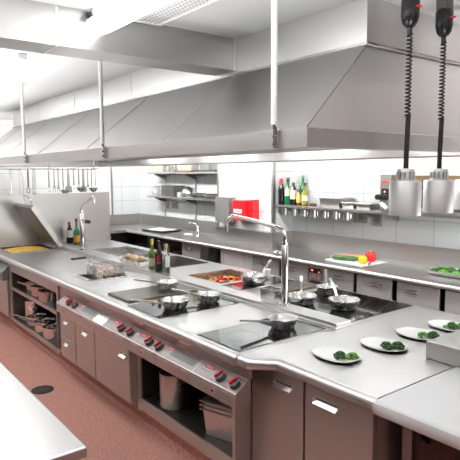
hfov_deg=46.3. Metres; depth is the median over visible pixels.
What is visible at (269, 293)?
container
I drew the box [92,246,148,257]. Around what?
sink
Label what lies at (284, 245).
tap
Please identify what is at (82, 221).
tap
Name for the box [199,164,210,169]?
storage bin
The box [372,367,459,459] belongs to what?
countertop
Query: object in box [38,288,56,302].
cooking pot
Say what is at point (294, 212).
jug
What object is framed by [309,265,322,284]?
control unit
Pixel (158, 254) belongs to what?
wine bottle
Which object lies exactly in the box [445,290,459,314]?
base cabinet
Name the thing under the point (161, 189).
steel tray
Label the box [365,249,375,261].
bell pepper
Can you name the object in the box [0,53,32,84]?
ceiling light
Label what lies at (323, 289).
bowl
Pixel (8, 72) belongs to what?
diffuser
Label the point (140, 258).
bread roll
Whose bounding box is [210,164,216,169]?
storage bin
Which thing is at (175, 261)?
sink
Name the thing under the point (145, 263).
food tray
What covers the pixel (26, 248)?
rice
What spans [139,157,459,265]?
wall
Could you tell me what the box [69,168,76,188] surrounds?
skimmer
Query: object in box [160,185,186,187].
steel tray
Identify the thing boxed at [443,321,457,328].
broccoli floret
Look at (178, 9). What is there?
ceiling vent
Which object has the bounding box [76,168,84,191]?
ladle
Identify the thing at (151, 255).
wine bottle
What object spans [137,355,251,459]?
base cabinet
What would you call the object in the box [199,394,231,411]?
pan
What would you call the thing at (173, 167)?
steel cup
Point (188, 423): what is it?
shelf
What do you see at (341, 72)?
extraction hood
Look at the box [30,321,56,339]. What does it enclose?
cooking pot
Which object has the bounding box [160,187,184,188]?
steel tray
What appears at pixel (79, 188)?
bowl
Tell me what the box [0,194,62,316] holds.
pan
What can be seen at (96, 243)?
countertop
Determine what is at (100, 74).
rod
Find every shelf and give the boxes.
[143,385,231,457]
[147,172,216,179]
[147,195,214,204]
[275,204,459,221]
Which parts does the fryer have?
fryer tank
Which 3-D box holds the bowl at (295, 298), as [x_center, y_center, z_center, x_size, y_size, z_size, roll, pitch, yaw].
[0.538,0.519,4.029,0.228,0.067,0.228,0,6,6]
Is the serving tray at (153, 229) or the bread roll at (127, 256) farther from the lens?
the serving tray at (153, 229)
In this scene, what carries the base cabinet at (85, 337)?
on the trim at (182, 443)
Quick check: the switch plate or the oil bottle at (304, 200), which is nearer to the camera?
the switch plate
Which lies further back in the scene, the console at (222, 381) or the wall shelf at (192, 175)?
the wall shelf at (192, 175)
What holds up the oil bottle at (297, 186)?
on the wall shelf at (375, 214)
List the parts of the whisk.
handle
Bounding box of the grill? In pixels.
[375,175,459,215]
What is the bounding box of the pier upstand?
[216,226,273,247]
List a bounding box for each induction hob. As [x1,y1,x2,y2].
[128,295,238,318]
[198,318,325,351]
[222,276,293,289]
[288,289,412,321]
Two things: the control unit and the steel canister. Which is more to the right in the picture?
the control unit
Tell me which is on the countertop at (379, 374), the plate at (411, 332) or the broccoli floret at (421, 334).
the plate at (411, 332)
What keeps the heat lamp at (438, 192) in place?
hanging from the ceiling
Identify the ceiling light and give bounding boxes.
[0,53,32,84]
[85,0,175,34]
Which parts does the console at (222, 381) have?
knob, name strip, knob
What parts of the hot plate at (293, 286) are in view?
frame, plate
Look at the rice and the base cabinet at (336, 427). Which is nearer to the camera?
the base cabinet at (336, 427)
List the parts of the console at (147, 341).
knob, knob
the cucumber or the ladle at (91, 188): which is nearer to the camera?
the cucumber
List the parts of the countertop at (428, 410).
corner post, panel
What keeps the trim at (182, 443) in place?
on the floor
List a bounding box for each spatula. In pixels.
[10,168,12,194]
[19,168,22,193]
[32,168,35,193]
[65,170,71,191]
[81,170,86,191]
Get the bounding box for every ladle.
[61,168,68,192]
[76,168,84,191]
[89,168,97,191]
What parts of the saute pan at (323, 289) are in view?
handle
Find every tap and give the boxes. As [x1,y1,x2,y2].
[79,196,95,249]
[188,222,200,235]
[225,214,289,305]
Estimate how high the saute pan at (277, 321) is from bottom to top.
0.092 m
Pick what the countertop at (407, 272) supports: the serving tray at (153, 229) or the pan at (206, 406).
the serving tray at (153, 229)
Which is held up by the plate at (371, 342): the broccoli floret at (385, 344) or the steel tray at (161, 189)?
the broccoli floret at (385, 344)
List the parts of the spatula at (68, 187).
handle, blade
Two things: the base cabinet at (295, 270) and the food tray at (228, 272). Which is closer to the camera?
the food tray at (228, 272)
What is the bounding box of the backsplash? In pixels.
[110,213,459,267]
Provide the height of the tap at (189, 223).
0.218 m
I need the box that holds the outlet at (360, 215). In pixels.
[358,213,363,219]
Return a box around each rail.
[61,245,352,329]
[164,179,165,215]
[195,180,196,219]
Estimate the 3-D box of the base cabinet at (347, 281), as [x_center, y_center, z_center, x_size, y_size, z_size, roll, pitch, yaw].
[1.412,0.821,5.991,0.693,0.853,0.420,-5,8,-37]
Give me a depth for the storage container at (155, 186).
9.62 m
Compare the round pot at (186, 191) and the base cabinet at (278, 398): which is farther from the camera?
the round pot at (186, 191)
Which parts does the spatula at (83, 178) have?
handle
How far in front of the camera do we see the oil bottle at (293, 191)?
6.82 m
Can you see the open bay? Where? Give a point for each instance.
(129, 238)
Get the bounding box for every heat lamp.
[389,0,422,215]
[422,0,455,212]
[454,179,459,209]
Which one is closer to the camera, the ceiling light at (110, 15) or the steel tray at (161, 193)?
the ceiling light at (110, 15)
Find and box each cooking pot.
[10,313,46,326]
[17,282,44,296]
[19,317,55,332]
[24,298,43,318]
[25,280,35,291]
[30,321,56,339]
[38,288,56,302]
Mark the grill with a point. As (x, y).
(383, 196)
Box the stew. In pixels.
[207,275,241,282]
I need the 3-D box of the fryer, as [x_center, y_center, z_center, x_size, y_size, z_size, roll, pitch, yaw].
[-1.223,0.581,5.208,0.470,0.295,0.430,-5,8,-37]
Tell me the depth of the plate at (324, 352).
2.91 m
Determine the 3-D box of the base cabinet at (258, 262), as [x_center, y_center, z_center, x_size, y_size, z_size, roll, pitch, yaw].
[0.698,0.729,6.910,0.693,0.853,0.495,-5,8,-37]
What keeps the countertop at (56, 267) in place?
on the base cabinet at (18, 292)
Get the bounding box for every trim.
[0,311,210,459]
[110,167,112,214]
[217,164,218,225]
[271,162,275,232]
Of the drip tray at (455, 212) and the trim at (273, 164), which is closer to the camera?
the drip tray at (455, 212)
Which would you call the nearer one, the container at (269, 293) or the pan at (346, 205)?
the container at (269, 293)
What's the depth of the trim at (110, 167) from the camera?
10.24 m
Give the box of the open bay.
[110,232,182,250]
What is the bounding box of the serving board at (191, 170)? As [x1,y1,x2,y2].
[191,170,216,171]
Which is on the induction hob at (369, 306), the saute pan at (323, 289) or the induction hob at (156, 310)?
the saute pan at (323, 289)
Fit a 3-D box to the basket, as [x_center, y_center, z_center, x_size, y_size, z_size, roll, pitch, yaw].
[-1.283,0.357,5.164,0.473,0.220,0.245,-5,8,-37]
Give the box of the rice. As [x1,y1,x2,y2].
[4,246,46,252]
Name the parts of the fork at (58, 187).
handle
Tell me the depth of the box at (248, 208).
7.28 m
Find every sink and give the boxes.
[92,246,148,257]
[146,255,209,267]
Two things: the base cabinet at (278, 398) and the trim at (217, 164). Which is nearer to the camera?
the base cabinet at (278, 398)
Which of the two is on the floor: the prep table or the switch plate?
the prep table
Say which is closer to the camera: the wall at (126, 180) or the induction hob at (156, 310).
the induction hob at (156, 310)
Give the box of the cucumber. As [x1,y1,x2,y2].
[332,255,357,260]
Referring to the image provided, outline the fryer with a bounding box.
[71,269,135,282]
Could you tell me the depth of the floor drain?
4.71 m
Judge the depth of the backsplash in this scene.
6.62 m
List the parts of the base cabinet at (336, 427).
handle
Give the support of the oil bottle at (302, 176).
on the wall shelf at (375, 214)
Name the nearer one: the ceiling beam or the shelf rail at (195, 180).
the ceiling beam
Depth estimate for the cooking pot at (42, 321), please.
5.94 m
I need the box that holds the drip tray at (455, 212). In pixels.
[421,208,459,215]
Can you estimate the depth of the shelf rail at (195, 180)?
9.07 m
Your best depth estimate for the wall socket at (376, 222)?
6.14 m
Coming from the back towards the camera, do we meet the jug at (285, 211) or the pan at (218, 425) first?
the jug at (285, 211)
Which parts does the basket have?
frame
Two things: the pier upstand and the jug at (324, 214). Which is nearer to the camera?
the jug at (324, 214)
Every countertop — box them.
[0,249,331,364]
[54,239,419,324]
[110,224,459,291]
[236,307,459,409]
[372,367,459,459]
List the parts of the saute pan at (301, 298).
handle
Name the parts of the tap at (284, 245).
spout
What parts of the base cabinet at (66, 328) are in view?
drawer, drawer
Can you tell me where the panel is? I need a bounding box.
[0,192,110,246]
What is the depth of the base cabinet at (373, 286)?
5.35 m
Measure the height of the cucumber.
0.055 m
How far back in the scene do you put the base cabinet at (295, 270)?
6.22 m
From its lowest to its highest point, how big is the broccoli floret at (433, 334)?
0.042 m
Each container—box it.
[154,185,158,195]
[258,285,280,303]
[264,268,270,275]
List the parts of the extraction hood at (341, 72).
utensil rail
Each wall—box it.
[0,120,140,225]
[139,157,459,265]
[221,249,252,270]
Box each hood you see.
[0,0,459,169]
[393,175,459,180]
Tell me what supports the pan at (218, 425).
in the base cabinet at (188, 423)
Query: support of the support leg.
on the floor
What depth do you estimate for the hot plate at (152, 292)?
4.35 m
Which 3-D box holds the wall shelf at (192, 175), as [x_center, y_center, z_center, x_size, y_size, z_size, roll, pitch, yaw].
[-0.714,-0.903,8.987,0.267,0.130,2.240,-5,8,-37]
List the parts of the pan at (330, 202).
lid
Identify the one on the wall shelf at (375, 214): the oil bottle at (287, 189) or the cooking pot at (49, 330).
the oil bottle at (287, 189)
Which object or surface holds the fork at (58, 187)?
hanging from the extraction hood at (341, 72)
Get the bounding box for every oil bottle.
[284,178,290,204]
[290,182,296,204]
[295,175,299,190]
[296,190,301,205]
[300,175,304,193]
[301,182,307,205]
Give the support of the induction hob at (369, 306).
in the countertop at (96, 243)
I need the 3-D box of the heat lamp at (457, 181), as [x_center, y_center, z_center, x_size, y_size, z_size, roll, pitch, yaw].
[1.363,-0.676,3.026,0.156,1.124,0.156,-5,8,-37]
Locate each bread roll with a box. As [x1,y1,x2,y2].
[125,253,131,259]
[137,256,144,261]
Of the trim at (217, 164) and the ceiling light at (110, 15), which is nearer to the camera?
the ceiling light at (110, 15)
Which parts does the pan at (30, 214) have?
lid handle, lid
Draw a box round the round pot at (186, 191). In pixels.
[181,186,195,197]
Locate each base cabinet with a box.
[9,264,61,354]
[56,286,76,364]
[75,321,95,378]
[94,332,137,403]
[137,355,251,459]
[182,242,199,258]
[200,246,220,263]
[252,255,280,276]
[252,370,305,459]
[288,261,309,282]
[305,383,402,459]
[323,268,356,292]
[357,274,397,300]
[397,281,445,311]
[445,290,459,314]
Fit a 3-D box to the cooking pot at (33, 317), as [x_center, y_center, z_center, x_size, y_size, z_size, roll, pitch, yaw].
[-2.308,1.017,6.159,0.415,0.128,0.216,-1,6,-2]
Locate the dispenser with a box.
[215,197,235,221]
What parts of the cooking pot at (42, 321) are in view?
pot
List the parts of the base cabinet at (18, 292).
frame, rail, shelf, shelf, frame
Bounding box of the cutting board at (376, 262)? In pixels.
[325,258,386,266]
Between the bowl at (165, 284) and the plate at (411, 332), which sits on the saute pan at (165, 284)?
the bowl at (165, 284)
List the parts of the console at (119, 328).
knob, knob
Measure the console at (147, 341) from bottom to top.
0.224 m
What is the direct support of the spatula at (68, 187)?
hanging from the extraction hood at (341, 72)
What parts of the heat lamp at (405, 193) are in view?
lamp shade, coiled cord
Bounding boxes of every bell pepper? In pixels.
[358,254,366,263]
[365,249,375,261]
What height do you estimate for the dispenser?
0.354 m
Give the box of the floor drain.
[31,385,53,393]
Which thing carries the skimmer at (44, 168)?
hanging from the extraction hood at (341, 72)
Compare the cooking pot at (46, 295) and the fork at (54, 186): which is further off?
the fork at (54, 186)
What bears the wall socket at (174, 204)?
attached to the wall at (358, 179)
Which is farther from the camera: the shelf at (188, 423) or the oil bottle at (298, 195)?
the oil bottle at (298, 195)
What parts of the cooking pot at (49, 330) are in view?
pot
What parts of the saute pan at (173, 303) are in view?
handle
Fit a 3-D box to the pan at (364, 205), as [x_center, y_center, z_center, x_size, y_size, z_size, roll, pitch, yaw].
[1.565,-0.268,6.020,0.285,0.073,0.240,-5,8,-37]
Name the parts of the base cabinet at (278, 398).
handle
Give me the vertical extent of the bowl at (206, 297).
0.066 m
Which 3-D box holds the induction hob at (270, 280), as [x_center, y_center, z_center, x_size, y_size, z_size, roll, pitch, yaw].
[0.256,0.473,4.819,0.640,0.004,0.265,-5,8,-37]
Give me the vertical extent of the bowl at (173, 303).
0.066 m
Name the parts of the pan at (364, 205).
lid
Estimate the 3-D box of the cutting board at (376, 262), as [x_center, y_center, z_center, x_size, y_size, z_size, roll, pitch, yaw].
[1.376,0.343,5.896,0.400,0.022,0.540,-5,7,-34]
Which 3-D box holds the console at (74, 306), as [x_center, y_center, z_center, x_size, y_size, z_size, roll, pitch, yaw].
[-1.317,0.665,4.679,0.123,0.224,0.790,-5,8,-37]
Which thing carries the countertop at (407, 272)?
on the base cabinet at (408, 293)
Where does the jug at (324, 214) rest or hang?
hanging from the wall shelf at (375, 214)
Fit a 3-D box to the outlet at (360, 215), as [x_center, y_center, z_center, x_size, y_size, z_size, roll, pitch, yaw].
[1.547,-0.155,6.335,0.001,0.084,0.083,-5,8,-37]
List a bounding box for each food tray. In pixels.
[117,256,148,266]
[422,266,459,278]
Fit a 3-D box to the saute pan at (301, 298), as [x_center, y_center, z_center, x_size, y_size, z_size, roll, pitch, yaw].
[0.547,0.465,4.108,0.228,0.158,0.398,0,6,6]
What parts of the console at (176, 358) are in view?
name strip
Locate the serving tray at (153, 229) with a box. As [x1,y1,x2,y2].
[140,227,183,232]
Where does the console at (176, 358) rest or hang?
attached to the countertop at (56, 267)
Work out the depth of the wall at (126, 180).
9.96 m
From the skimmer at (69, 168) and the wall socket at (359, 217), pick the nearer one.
the wall socket at (359, 217)
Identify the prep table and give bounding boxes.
[0,362,86,459]
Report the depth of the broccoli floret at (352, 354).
2.80 m
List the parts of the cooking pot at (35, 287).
pot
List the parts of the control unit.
handle, drawer, display frame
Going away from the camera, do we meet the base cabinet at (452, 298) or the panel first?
the base cabinet at (452, 298)
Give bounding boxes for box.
[136,243,147,247]
[160,245,176,252]
[171,251,181,254]
[233,199,258,220]
[426,329,459,367]
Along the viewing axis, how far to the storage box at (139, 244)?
9.32 m
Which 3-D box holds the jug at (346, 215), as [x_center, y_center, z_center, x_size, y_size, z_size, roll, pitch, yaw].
[1.363,-0.169,6.216,0.094,0.106,0.129,-5,8,-37]
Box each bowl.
[76,184,84,191]
[157,279,179,289]
[160,296,188,310]
[196,291,220,303]
[240,272,267,285]
[267,313,297,329]
[288,292,316,305]
[316,284,337,294]
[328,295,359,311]
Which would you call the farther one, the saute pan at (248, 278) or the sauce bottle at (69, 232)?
the sauce bottle at (69, 232)
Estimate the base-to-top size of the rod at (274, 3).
0.795 m
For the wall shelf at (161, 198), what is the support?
attached to the wall at (358, 179)
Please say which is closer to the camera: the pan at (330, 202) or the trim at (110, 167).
the pan at (330, 202)
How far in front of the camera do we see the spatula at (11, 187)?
7.41 m
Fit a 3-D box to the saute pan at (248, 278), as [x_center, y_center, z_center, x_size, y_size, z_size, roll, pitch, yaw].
[0.258,0.380,4.813,0.245,0.182,0.399,4,8,37]
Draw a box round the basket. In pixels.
[71,256,124,279]
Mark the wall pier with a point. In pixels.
(244, 181)
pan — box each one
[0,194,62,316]
[130,296,188,310]
[134,278,179,289]
[171,288,220,303]
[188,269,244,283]
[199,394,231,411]
[199,402,231,415]
[199,406,231,442]
[239,313,297,329]
[240,259,271,285]
[288,276,316,305]
[316,269,337,294]
[319,197,354,207]
[328,278,359,311]
[341,201,361,208]
[354,202,379,209]
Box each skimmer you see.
[44,168,51,191]
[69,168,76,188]
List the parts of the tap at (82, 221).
spout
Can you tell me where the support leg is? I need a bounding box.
[210,247,216,262]
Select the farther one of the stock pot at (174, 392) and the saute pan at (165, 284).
the saute pan at (165, 284)
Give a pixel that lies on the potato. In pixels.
(118, 273)
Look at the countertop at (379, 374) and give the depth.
2.83 m
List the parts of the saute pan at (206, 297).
handle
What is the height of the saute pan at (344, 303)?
0.172 m
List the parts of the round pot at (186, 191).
pot, dome lid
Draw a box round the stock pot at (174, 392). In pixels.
[159,369,188,409]
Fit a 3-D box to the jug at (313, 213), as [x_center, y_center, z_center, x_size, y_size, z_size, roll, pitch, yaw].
[1.047,-0.210,6.622,0.094,0.106,0.129,-5,8,-37]
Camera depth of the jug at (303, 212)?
6.74 m
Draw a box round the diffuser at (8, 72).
[0,63,23,84]
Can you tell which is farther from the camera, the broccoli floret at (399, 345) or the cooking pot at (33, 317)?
the cooking pot at (33, 317)
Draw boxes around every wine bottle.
[148,239,154,269]
[155,240,162,271]
[162,244,169,273]
[278,178,284,204]
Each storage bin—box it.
[152,165,164,171]
[180,165,196,170]
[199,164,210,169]
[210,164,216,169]
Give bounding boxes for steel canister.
[151,187,154,195]
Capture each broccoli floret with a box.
[333,351,350,359]
[346,352,358,358]
[380,341,392,349]
[392,341,404,349]
[417,332,428,337]
[427,331,439,337]
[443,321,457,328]
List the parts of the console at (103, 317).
plate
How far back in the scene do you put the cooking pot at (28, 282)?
6.11 m
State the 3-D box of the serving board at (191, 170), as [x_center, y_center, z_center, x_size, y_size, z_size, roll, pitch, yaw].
[-0.382,-0.928,8.436,0.115,0.030,0.650,-5,8,-37]
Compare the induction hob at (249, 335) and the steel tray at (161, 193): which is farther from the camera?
the steel tray at (161, 193)
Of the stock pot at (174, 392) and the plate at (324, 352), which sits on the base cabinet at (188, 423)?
the stock pot at (174, 392)
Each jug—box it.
[281,208,288,214]
[291,208,297,215]
[300,209,307,216]
[310,210,317,216]
[321,210,328,217]
[331,211,339,218]
[343,212,350,219]
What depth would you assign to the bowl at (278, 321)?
3.37 m
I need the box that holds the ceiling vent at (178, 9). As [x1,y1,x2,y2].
[132,0,221,26]
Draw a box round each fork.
[53,168,55,192]
[57,170,59,192]
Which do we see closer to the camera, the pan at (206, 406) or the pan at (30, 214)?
the pan at (206, 406)
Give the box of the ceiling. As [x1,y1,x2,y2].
[0,0,459,119]
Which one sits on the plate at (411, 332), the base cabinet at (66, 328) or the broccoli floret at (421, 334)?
the broccoli floret at (421, 334)
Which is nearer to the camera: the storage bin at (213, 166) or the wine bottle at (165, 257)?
the wine bottle at (165, 257)
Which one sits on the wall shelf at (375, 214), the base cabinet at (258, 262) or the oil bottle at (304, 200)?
the oil bottle at (304, 200)
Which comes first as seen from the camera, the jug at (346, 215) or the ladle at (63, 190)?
the jug at (346, 215)
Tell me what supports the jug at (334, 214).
hanging from the wall shelf at (375, 214)
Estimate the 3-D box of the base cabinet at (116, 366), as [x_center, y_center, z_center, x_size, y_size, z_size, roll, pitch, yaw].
[-0.681,1.032,4.328,0.636,0.408,0.608,-5,8,-37]
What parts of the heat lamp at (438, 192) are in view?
lamp shade, coiled cord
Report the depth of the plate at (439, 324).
3.45 m
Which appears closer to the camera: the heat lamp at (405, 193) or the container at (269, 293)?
the heat lamp at (405, 193)
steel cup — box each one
[164,165,170,171]
[171,165,177,171]
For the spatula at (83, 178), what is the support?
hanging from the extraction hood at (341, 72)
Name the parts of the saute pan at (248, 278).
handle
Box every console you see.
[56,289,102,329]
[91,305,112,335]
[102,310,139,349]
[128,324,167,364]
[156,335,203,384]
[191,351,251,408]
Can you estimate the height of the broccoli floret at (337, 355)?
0.042 m
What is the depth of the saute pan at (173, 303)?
3.86 m
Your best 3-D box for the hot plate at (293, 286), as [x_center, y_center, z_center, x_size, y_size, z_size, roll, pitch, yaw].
[0.521,0.487,4.607,0.500,0.018,0.375,-5,8,-37]
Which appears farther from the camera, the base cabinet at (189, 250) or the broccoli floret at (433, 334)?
the base cabinet at (189, 250)
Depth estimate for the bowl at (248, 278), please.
4.69 m
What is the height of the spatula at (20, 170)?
0.576 m
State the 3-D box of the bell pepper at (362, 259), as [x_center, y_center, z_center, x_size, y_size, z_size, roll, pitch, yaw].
[1.402,0.302,5.677,0.092,0.104,0.092,0,6,7]
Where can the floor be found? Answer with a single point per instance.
(107, 432)
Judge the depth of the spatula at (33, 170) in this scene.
7.60 m
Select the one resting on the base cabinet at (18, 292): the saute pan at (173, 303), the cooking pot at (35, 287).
the cooking pot at (35, 287)
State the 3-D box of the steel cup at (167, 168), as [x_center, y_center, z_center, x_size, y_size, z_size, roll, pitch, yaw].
[-1.074,-1.069,9.377,0.143,0.120,0.120,2,6,17]
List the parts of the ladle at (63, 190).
handle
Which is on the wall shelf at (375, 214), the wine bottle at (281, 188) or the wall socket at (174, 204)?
the wine bottle at (281, 188)
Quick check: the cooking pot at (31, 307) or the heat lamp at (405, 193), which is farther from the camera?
the cooking pot at (31, 307)
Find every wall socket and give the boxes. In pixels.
[171,202,177,208]
[355,212,367,222]
[373,214,382,226]
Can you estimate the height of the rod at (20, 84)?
0.795 m
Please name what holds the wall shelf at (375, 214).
attached to the wall at (358, 179)
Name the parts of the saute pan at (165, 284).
handle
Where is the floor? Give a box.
[0,318,187,459]
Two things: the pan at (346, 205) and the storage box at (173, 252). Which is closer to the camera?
the pan at (346, 205)
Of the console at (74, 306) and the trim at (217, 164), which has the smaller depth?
the console at (74, 306)
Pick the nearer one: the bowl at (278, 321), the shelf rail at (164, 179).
the bowl at (278, 321)
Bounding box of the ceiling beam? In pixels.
[0,0,235,75]
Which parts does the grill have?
knob, lever handle, knob, plate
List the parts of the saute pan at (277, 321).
handle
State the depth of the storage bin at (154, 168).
9.59 m
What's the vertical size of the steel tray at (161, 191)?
0.030 m
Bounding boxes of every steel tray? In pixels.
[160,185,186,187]
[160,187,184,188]
[161,189,182,190]
[161,191,181,192]
[161,193,176,194]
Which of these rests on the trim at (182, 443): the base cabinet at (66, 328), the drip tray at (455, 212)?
the base cabinet at (66, 328)
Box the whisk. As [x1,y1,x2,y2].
[26,168,30,193]
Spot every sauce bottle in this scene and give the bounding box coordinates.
[66,222,72,242]
[73,218,79,244]
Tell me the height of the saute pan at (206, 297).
0.087 m
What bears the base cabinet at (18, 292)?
on the floor
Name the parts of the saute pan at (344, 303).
handle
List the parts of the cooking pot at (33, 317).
pot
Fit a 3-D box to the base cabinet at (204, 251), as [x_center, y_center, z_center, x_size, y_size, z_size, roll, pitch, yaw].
[-0.283,0.639,7.819,0.216,0.851,0.200,-5,8,-37]
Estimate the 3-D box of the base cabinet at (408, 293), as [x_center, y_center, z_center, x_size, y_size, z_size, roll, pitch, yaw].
[2.001,0.897,5.234,0.693,0.853,0.445,-5,8,-37]
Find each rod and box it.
[18,83,26,162]
[98,61,105,158]
[271,0,278,148]
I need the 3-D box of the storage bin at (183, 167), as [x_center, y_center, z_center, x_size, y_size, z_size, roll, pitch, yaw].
[-0.697,-1.076,9.040,0.134,0.200,0.362,-5,8,-37]
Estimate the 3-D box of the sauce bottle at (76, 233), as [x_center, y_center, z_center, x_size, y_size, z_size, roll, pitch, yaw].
[-2.149,0.020,7.531,0.093,0.366,0.093,-5,8,-37]
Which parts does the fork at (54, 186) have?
handle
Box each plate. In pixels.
[108,284,197,302]
[255,280,316,292]
[313,346,361,362]
[361,337,408,351]
[381,189,388,198]
[396,327,441,339]
[428,320,459,331]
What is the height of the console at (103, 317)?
0.224 m
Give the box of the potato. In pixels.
[91,266,119,277]
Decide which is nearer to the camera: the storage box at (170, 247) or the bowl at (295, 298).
the bowl at (295, 298)
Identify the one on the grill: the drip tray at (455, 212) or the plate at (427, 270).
the drip tray at (455, 212)
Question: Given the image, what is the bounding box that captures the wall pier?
[219,162,292,261]
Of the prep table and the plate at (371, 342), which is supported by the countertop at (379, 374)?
the plate at (371, 342)
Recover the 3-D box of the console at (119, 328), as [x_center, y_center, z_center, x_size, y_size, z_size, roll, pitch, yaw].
[-0.818,0.729,4.041,0.120,0.224,0.445,-5,8,-37]
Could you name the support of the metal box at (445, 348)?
on the countertop at (379, 374)
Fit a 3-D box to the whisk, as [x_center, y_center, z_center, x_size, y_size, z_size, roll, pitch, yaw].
[-2.839,-0.691,7.559,0.068,0.358,0.068,-2,6,-15]
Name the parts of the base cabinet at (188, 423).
frame, frame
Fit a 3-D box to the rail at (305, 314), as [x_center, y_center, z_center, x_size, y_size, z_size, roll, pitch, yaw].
[-0.746,0.413,5.301,0.164,0.036,4.810,-5,8,-37]
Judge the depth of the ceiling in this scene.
3.45 m

